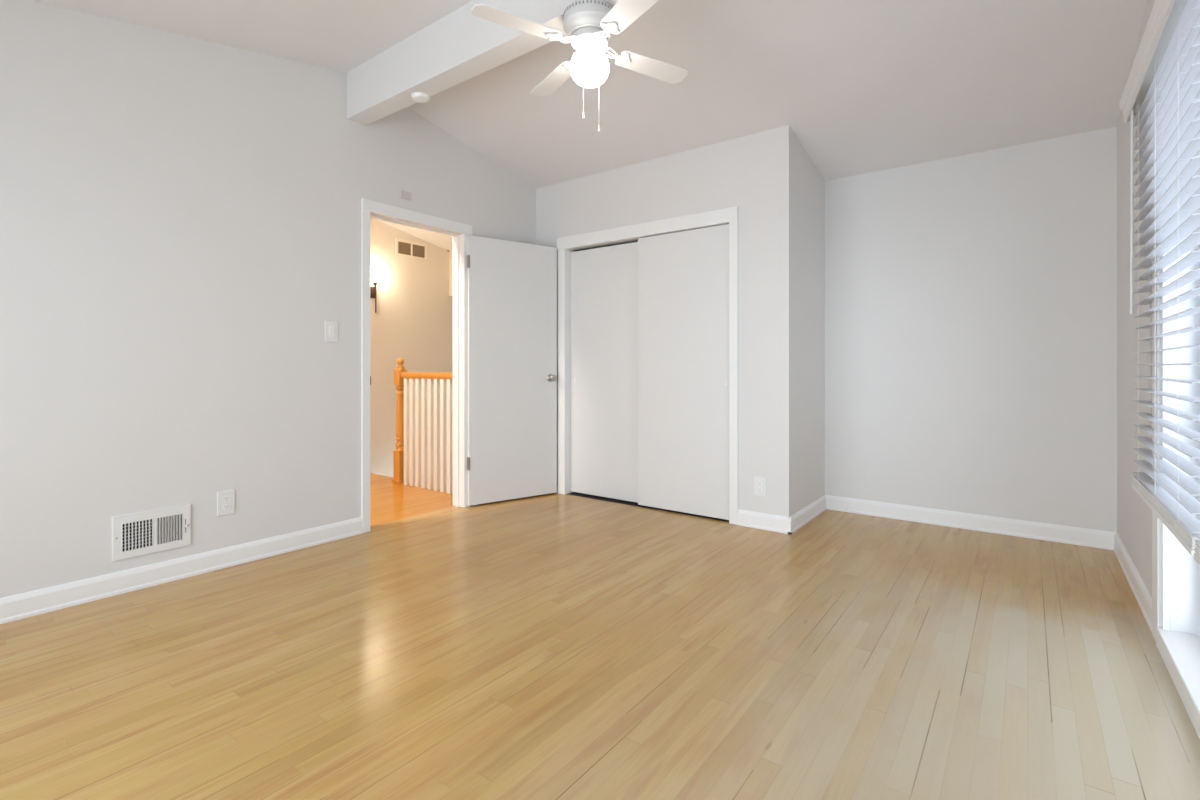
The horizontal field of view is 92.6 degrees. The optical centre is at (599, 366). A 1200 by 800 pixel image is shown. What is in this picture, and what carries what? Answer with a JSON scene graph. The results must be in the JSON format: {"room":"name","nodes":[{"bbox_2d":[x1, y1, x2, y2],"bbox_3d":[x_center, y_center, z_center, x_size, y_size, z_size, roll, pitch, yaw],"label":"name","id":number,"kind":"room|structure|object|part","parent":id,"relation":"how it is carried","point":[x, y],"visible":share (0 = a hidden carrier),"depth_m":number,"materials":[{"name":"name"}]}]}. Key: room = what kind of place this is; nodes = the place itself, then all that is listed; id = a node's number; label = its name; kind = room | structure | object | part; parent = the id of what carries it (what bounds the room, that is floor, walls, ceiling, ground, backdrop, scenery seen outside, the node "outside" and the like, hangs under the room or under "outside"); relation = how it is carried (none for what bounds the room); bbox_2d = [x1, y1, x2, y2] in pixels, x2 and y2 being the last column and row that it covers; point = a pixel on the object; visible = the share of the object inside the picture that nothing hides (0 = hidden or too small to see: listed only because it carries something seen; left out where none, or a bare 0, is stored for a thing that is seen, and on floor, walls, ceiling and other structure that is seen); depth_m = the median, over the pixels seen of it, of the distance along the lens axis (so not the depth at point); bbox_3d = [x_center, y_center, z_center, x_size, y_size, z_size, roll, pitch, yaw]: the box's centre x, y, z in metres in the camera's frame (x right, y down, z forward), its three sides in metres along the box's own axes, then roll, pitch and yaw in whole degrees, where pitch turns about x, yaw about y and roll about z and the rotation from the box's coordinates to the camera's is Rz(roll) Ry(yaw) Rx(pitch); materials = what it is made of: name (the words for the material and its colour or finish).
{"room":"empty bedroom","nodes":[
{"label":"empty bedroom","id":0,"kind":"room"},
{"bbox_2d":[0,0,592,597],"bbox_3d":[-1.446,0.457,3.780,0.120,4.677,7.070,0,0,37],"label":"wall","id":1,"kind":"structure","parent":0,"point":[180,216],"depth_m":2.82,"materials":[{"name":"paint"}]},
{"bbox_2d":[112,504,190,560],"bbox_3d":[-2.135,0.788,2.740,0.020,0.201,0.303,0,0,37],"label":"air vent","id":2,"kind":"object","parent":1,"relation":"in","point":[142,533],"visible":1,"depth_m":2.73,"materials":[{"name":"white plastic"}]},
{"bbox_2d":[0,517,362,623],"bbox_3d":[-2.464,0.995,2.301,0.018,0.101,3.240,0,0,37],"label":"baseboard","id":3,"kind":"structure","parent":1,"relation":"attached to","point":[36,602],"depth_m":2.76,"materials":[{"name":"white paint"}]},
{"bbox_2d":[217,489,234,515],"bbox_3d":[-1.953,0.710,2.993,0.009,0.127,0.083,0,0,37],"label":"electrical outlet","id":4,"kind":"object","parent":1,"relation":"attached to","point":[225,499],"visible":1,"depth_m":2.99,"materials":[{"name":"white plastic"}]},
{"bbox_2d":[223,496,229,501],"bbox_3d":[-1.952,0.689,2.992,0.004,0.029,0.033,0,0,37],"label":"receptacle","id":5,"kind":"object","parent":4,"relation":"attached to","point":[225,498],"depth_m":2.99,"materials":[{"name":"grey"}]},
{"bbox_2d":[223,504,229,509],"bbox_3d":[-1.952,0.732,2.992,0.004,0.029,0.033,0,0,37],"label":"receptacle","id":6,"kind":"object","parent":4,"relation":"attached to","point":[225,506],"depth_m":2.99,"materials":[{"name":"grey"}]},
{"bbox_2d":[325,320,337,342],"bbox_3d":[-1.613,-0.213,3.447,0.011,0.132,0.082,0,0,37],"label":"light switch","id":7,"kind":"object","parent":1,"relation":"attached to","point":[331,327],"visible":1,"depth_m":3.44,"materials":[{"name":"white plastic"}]},
{"bbox_2d":[401,190,411,200],"bbox_3d":[-1.306,-1.154,3.861,0.008,0.056,0.082,0,0,37],"label":"cover","id":8,"kind":"object","parent":1,"relation":"attached to","point":[405,195],"visible":1,"depth_m":3.86,"materials":[{"name":"grey"}]},
{"bbox_2d":[361,198,471,532],"bbox_3d":[-1.279,-0.008,3.990,0.138,2.106,0.885,0,0,37],"label":"doorway","id":9,"kind":"structure","parent":1,"relation":"in","point":[460,232],"depth_m":4.15,"materials":[{"name":"white paint"}]},
{"bbox_2d":[467,235,556,505],"bbox_3d":[-0.673,0.027,4.477,0.780,2.008,0.141,0,0,-36],"label":"door","id":10,"kind":"structure","parent":9,"relation":"attached to","point":[512,286],"depth_m":4.46,"materials":[{"name":"white paint"}]},
{"bbox_3d":[-0.386,0.090,4.639,0.064,0.064,0.064,0,0,-36],"label":"knob","id":11,"kind":"part","parent":10,"relation":"part of","materials":[{"name":"silver metal"}]},
{"bbox_2d":[449,251,452,295],"bbox_3d":[-0.913,-1.121,6.284,2.020,0.561,0.220,0,0,37],"label":"trim","id":12,"kind":"structure","parent":1,"relation":"attached to","point":[450,252],"depth_m":6.78,"materials":[{"name":"paint"}]},
{"bbox_2d":[370,218,452,476],"bbox_3d":[-3.125,0.457,5.109,0.120,4.677,6.950,0,0,37],"label":"wall","id":13,"kind":"structure","parent":0,"point":[412,322],"depth_m":6.25,"materials":[{"name":"paint"}]},
{"bbox_2d":[370,266,378,312],"bbox_3d":[-2.349,-0.805,5.937,0.134,0.480,0.107,0,0,37],"label":"wall sconce","id":14,"kind":"object","parent":13,"relation":"attached to","point":[373,290],"visible":0.89,"depth_m":5.91,"materials":[{"name":"brown metal"}]},
{"bbox_3d":[-2.395,-0.780,5.970,0.020,0.120,0.105,0,0,37],"label":"plate","id":15,"kind":"part","parent":14,"relation":"part of","materials":[{"name":"brown metal"}]},
{"bbox_3d":[-2.339,-0.738,5.958,0.090,0.345,0.062,0,0,37],"label":"arm","id":16,"kind":"part","parent":14,"relation":"part of","materials":[{"name":"brown metal"}]},
{"bbox_3d":[-2.323,-0.958,5.916,0.068,0.175,0.068,0,0,37],"label":"lamp shade","id":17,"kind":"part","parent":14,"relation":"part of","materials":[{"name":"white glass"}]},
{"bbox_2d":[395,238,426,260],"bbox_3d":[-2.097,-1.302,6.378,0.010,0.190,0.400,0,0,37],"label":"air vent","id":18,"kind":"object","parent":13,"relation":"in","point":[403,248],"visible":1,"depth_m":6.37,"materials":[{"name":"beige"}]},
{"bbox_2d":[28,0,1146,250],"bbox_3d":[-0.699,-1.540,3.286,6.189,0.865,7.170,0,0,37],"label":"ceiling","id":19,"kind":"structure","parent":0,"point":[863,86],"depth_m":3.10,"materials":[{"name":"paint"}]},
{"bbox_2d":[346,0,618,125],"bbox_3d":[-0.012,-1.689,2.450,3.769,0.326,0.129,0,0,37],"label":"beam","id":20,"kind":"structure","parent":19,"relation":"attached to","point":[460,46],"depth_m":2.99,"materials":[{"name":"paint"}]},
{"bbox_2d":[411,92,429,102],"bbox_3d":[-1.013,-1.514,3.233,0.100,0.023,0.100,0,0,37],"label":"detector cover","id":21,"kind":"object","parent":20,"relation":"attached to","point":[419,97],"visible":1,"depth_m":3.21,"materials":[{"name":"white paint"}]},
{"bbox_2d":[470,0,687,132],"bbox_3d":[-0.044,-1.288,2.475,0.781,0.476,0.781,0,0,14],"label":"ceiling fan","id":22,"kind":"object","parent":20,"relation":"hanging from","point":[589,25],"visible":1,"depth_m":2.40,"materials":[{"name":"white metal"}]},
{"bbox_3d":[-0.332,-1.382,2.302,0.370,0.024,0.115,0,0,-31],"label":"blade","id":23,"kind":"part","parent":22,"relation":"part of","materials":[{"name":"white"}]},
{"bbox_3d":[-0.217,-1.382,2.762,0.115,0.024,0.370,0,0,-31],"label":"blade","id":24,"kind":"part","parent":22,"relation":"part of","materials":[{"name":"white"}]},
{"bbox_3d":[-0.074,-1.251,2.550,0.013,0.282,0.048,0,0,-2],"label":"pull chain","id":25,"kind":"part","parent":22,"relation":"part of","materials":[{"name":"white metal"}]},
{"bbox_3d":[-0.044,-1.286,2.475,0.169,0.137,0.169,0,0,37],"label":"globe","id":26,"kind":"part","parent":22,"relation":"part of"},
{"bbox_3d":[0.128,-1.382,2.188,0.115,0.024,0.370,0,0,-31],"label":"blade","id":27,"kind":"part","parent":22,"relation":"part of","materials":[{"name":"white"}]},
{"bbox_3d":[0.242,-1.382,2.648,0.370,0.024,0.115,0,0,-31],"label":"blade","id":28,"kind":"part","parent":22,"relation":"part of","materials":[{"name":"white"}]},
{"bbox_2d":[0,473,1199,799],"bbox_3d":[-1.087,1.120,2.766,6.189,0.150,5.873,0,0,37],"label":"floor","id":29,"kind":"structure","parent":0,"point":[551,646],"depth_m":1.97,"materials":[{"name":"brown wood"}]},
{"bbox_2d":[392,358,452,493],"bbox_3d":[-1.399,0.483,4.862,1.099,1.124,0.108,0,0,37],"label":"stair railing","id":30,"kind":"object","parent":29,"relation":"on","point":[423,455],"visible":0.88,"depth_m":4.93,"materials":[{"name":"brown wood"}]},
{"bbox_3d":[-1.796,0.483,5.159,0.108,1.124,0.108,0,0,37],"label":"newel post","id":31,"kind":"part","parent":30,"relation":"part of","materials":[{"name":"brown wood"}]},
{"bbox_3d":[-1.360,0.074,4.833,1.000,0.058,0.060,0,0,37],"label":"handrail","id":32,"kind":"part","parent":30,"relation":"part of","materials":[{"name":"brown wood"}]},
{"bbox_2d":[568,492,728,521],"bbox_3d":[0.326,1.043,4.304,1.430,0.002,0.078,0,0,37],"label":"track","id":33,"kind":"object","parent":29,"relation":"on","point":[572,493],"visible":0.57,"depth_m":4.37,"materials":[{"name":"grey"}]},
{"bbox_2d":[536,125,794,516],"bbox_3d":[0.354,-0.261,4.288,2.159,2.613,0.110,0,0,37],"label":"wall","id":34,"kind":"structure","parent":0,"point":[754,173],"depth_m":3.75,"materials":[{"name":"paint"}]},
{"bbox_2d":[570,242,637,502],"bbox_3d":[0.055,0.041,4.528,0.728,1.976,0.033,0,0,37],"label":"door","id":35,"kind":"structure","parent":34,"relation":"in","point":[603,280],"depth_m":4.53,"materials":[{"name":"white paint"}]},
{"bbox_2d":[557,206,737,524],"bbox_3d":[0.313,-0.008,4.307,1.579,2.106,0.128,0,0,37],"label":"trim","id":36,"kind":"structure","parent":34,"relation":"attached to","point":[631,233],"depth_m":4.19,"materials":[{"name":"white paint"}]},
{"bbox_2d":[638,224,728,519],"bbox_3d":[0.587,0.035,4.077,0.739,1.992,0.033,0,0,37],"label":"door","id":37,"kind":"structure","parent":34,"relation":"in","point":[683,276],"depth_m":4.06,"materials":[{"name":"white paint"}]},
{"bbox_2d":[754,476,765,496],"bbox_3d":[1.034,0.775,3.706,0.083,0.127,0.009,0,0,37],"label":"electrical outlet","id":38,"kind":"object","parent":34,"relation":"attached to","point":[759,482],"visible":1,"depth_m":3.70,"materials":[{"name":"white plastic"}]},
{"bbox_2d":[737,509,791,533],"bbox_3d":[1.054,0.995,3.685,0.353,0.101,0.018,0,0,37],"label":"baseboard","id":39,"kind":"structure","parent":34,"relation":"attached to","point":[764,521],"depth_m":3.68,"materials":[{"name":"white paint"}]},
{"bbox_2d":[795,135,824,512],"bbox_3d":[1.415,-0.256,3.988,0.100,2.602,0.680,0,0,37],"label":"wall","id":40,"kind":"structure","parent":0,"point":[809,184],"depth_m":3.94,"materials":[{"name":"paint"}]},
{"bbox_2d":[788,495,826,533],"bbox_3d":[1.424,0.995,3.902,0.018,0.101,0.808,0,0,37],"label":"baseboard","id":41,"kind":"structure","parent":40,"relation":"attached to","point":[803,516],"depth_m":3.86,"materials":[{"name":"white paint"}]},
{"bbox_2d":[593,127,1116,531],"bbox_3d":[1.475,-0.203,4.443,3.769,2.496,0.120,0,0,37],"label":"wall","id":42,"kind":"structure","parent":0,"point":[971,299],"depth_m":3.65,"materials":[{"name":"paint"}]},
{"bbox_2d":[825,495,1115,549],"bbox_3d":[2.299,0.995,3.742,1.610,0.101,0.018,0,0,37],"label":"baseboard","id":43,"kind":"structure","parent":42,"relation":"attached to","point":[1094,538],"depth_m":3.65,"materials":[{"name":"white paint"}]},
{"bbox_2d":[1117,0,1154,595],"bbox_3d":[1.325,-0.418,0.966,0.150,2.927,5.873,0,0,37],"label":"wall","id":44,"kind":"structure","parent":0,"point":[1134,516],"depth_m":2.87,"materials":[{"name":"paint"}]},
{"bbox_2d":[1113,532,1151,631],"bbox_3d":[2.553,0.995,2.752,0.018,0.101,1.301,0,0,37],"label":"baseboard","id":45,"kind":"structure","parent":44,"relation":"attached to","point":[1141,593],"depth_m":2.64,"materials":[{"name":"white paint"}]},
{"bbox_2d":[1152,174,1199,738],"bbox_3d":[1.573,-0.037,1.319,0.174,2.165,2.165,0,0,37],"label":"window","id":46,"kind":"structure","parent":44,"relation":"in","point":[1175,573],"depth_m":2.09,"materials":[{"name":"white paint"}]},
{"bbox_3d":[1.514,-0.037,1.362,0.020,2.165,2.165,0,0,37],"label":"casing","id":47,"kind":"part","parent":46,"relation":"part of","materials":[{"name":"white paint"}]},
{"bbox_2d":[1119,0,1199,555],"bbox_3d":[1.926,-0.283,1.978,0.092,1.683,1.107,0,0,37],"label":"window blind","id":48,"kind":"object","parent":46,"relation":"attached to","point":[1161,89],"visible":0.98,"depth_m":1.87,"materials":[{"name":"white plastic"}]},
{"bbox_3d":[2.166,-0.281,2.270,0.050,1.573,0.002,0,0,37],"label":"ladder cord","id":49,"kind":"part","parent":48,"relation":"part of","materials":[{"name":"white plastic"}]},
{"bbox_3d":[1.940,0.501,1.968,0.050,0.018,1.095,0,0,37],"label":"rail","id":50,"kind":"part","parent":48,"relation":"part of","materials":[{"name":"white plastic"}]},
{"bbox_3d":[1.940,-0.281,1.968,0.050,1.573,0.002,0,0,37],"label":"ladder cord","id":51,"kind":"part","parent":48,"relation":"part of","materials":[{"name":"white plastic"}]},
{"bbox_3d":[1.714,-0.281,1.665,0.050,1.573,0.002,0,0,37],"label":"ladder cord","id":52,"kind":"part","parent":48,"relation":"part of","materials":[{"name":"white plastic"}]},
{"bbox_3d":[1.558,1.008,1.298,0.174,0.075,1.985,0,0,37],"label":"sill","id":53,"kind":"part","parent":46,"relation":"part of","materials":[{"name":"white paint"}]},
{"bbox_2d":[1194,0,1199,564],"bbox_3d":[1.252,-0.283,1.075,0.092,1.683,1.112,0,0,37],"label":"window blind","id":54,"kind":"object","parent":46,"relation":"attached to","point":[1197,544],"visible":1,"depth_m":1.50,"materials":[{"name":"white plastic"}]},
{"bbox_3d":[1.266,0.501,1.064,0.050,0.018,1.100,0,0,37],"label":"rail","id":55,"kind":"part","parent":54,"relation":"part of","materials":[{"name":"white plastic"}]}
]}

